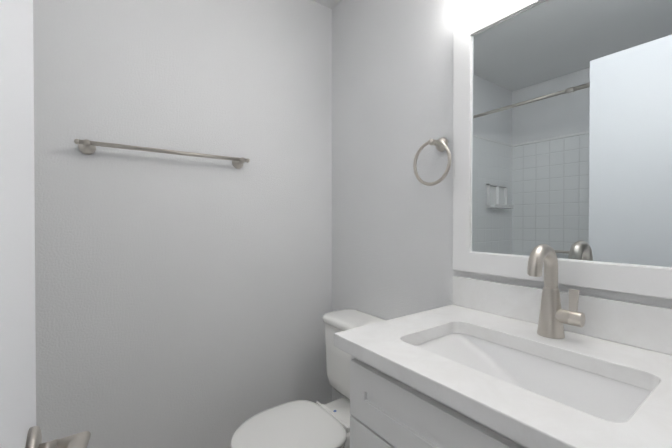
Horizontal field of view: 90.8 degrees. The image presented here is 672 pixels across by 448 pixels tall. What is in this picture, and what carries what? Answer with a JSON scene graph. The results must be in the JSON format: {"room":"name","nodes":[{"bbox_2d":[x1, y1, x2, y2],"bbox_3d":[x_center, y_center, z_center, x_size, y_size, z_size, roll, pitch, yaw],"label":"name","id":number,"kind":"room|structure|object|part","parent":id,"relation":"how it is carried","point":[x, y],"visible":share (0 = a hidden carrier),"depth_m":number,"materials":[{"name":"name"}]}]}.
{"room":"bathroom","nodes":[
{"label":"bathroom","id":0,"kind":"room"},
{"bbox_2d":[33,0,331,447],"bbox_3d":[-0.942,-0.026,1.305,2.190,2.390,0.100,0,1,-36],"label":"wall","id":1,"kind":"structure","parent":0,"point":[182,301],"depth_m":1.43,"materials":[{"name":"paint"}]},
{"bbox_2d":[74,139,249,168],"bbox_3d":[-0.680,-0.289,1.383,0.647,0.054,0.074,0,1,-36],"label":"towel rail","id":2,"kind":"object","parent":1,"relation":"attached to","point":[87,146],"visible":1,"depth_m":1.30,"materials":[{"name":"silver metal"}]},
{"bbox_2d":[312,0,341,8],"bbox_3d":[-0.023,-1.252,0.108,2.290,0.080,3.100,0,1,-36],"label":"ceiling","id":3,"kind":"structure","parent":0,"point":[331,4],"depth_m":1.83,"materials":[{"name":"paint"}]},
{"bbox_2d":[332,0,671,401],"bbox_3d":[0.854,-0.022,0.751,0.126,2.390,3.100,0,1,-36],"label":"wall","id":4,"kind":"structure","parent":0,"point":[562,128],"depth_m":1.10,"materials":[{"name":"white paint"}]},
{"bbox_2d":[413,137,450,185],"bbox_3d":[0.383,-0.240,1.270,0.080,0.191,0.173,0,1,-36],"label":"towel ring","id":5,"kind":"object","parent":4,"relation":"attached to","point":[441,144],"visible":1,"depth_m":1.26,"materials":[{"name":"silver metal"}]},
{"bbox_3d":[-0.023,1.218,0.128,2.290,0.080,3.100,0,1,-36],"label":"floor","id":6,"kind":"structure","parent":0,"visible":0},
{"bbox_2d":[231,309,386,447],"bbox_3d":[-0.057,0.805,1.334,0.723,0.727,0.524,0,1,-36],"label":"toilet","id":7,"kind":"object","parent":6,"relation":"on","point":[301,424],"visible":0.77,"depth_m":1.32,"materials":[{"name":"white ceramic"}]},
{"bbox_3d":[-0.185,0.792,1.241,0.398,0.044,0.360,0,1,-36],"label":"seat lid","id":8,"kind":"part","parent":7,"relation":"part of","materials":[{"name":"white plastic"}]},
{"bbox_3d":[0.151,0.640,1.483,0.196,0.326,0.508,0,1,-36],"label":"tank","id":9,"kind":"part","parent":7,"relation":"part of","materials":[{"name":"white ceramic"}]},
{"bbox_3d":[0.150,0.459,1.480,0.212,0.036,0.524,0,1,-36],"label":"tank lid","id":10,"kind":"part","parent":7,"relation":"part of","materials":[{"name":"white ceramic"}]},
{"bbox_2d":[334,244,671,447],"bbox_3d":[0.437,0.613,0.785,0.561,1.120,0.740,0,1,-36],"label":"bathroom vanity","id":11,"kind":"object","parent":6,"relation":"on","point":[479,363],"visible":1,"depth_m":0.79,"materials":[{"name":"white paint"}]},
{"bbox_2d":[415,333,651,421],"bbox_3d":[0.406,0.414,0.770,0.304,0.156,0.496,0,1,-36],"label":"sink","id":12,"kind":"object","parent":11,"relation":"in","point":[601,393],"depth_m":0.83,"materials":[{"name":"ceramic"}]},
{"bbox_2d":[527,244,584,338],"bbox_3d":[0.563,0.177,0.860,0.144,0.250,0.106,0,1,-36],"label":"faucet","id":13,"kind":"object","parent":11,"relation":"on","point":[552,317],"depth_m":0.88,"materials":[{"name":"silver metal"}]},
{"bbox_3d":[0.300,0.104,0.058,0.910,2.150,0.112,0,1,-36],"label":"door frame","id":14,"kind":"structure","parent":6,"relation":"on","visible":0},
{"bbox_2d":[0,0,90,447],"bbox_3d":[-0.254,0.134,0.193,0.171,2.063,0.769,0,1,-36],"label":"door","id":15,"kind":"structure","parent":14,"relation":"attached to","point":[19,428],"depth_m":0.40,"materials":[{"name":"white paint"}]},
{"bbox_3d":[-0.418,0.318,0.422,0.171,0.074,0.208,0,1,-36],"label":"handle","id":16,"kind":"part","parent":15,"relation":"part of","materials":[{"name":"silver metal"}]}
]}

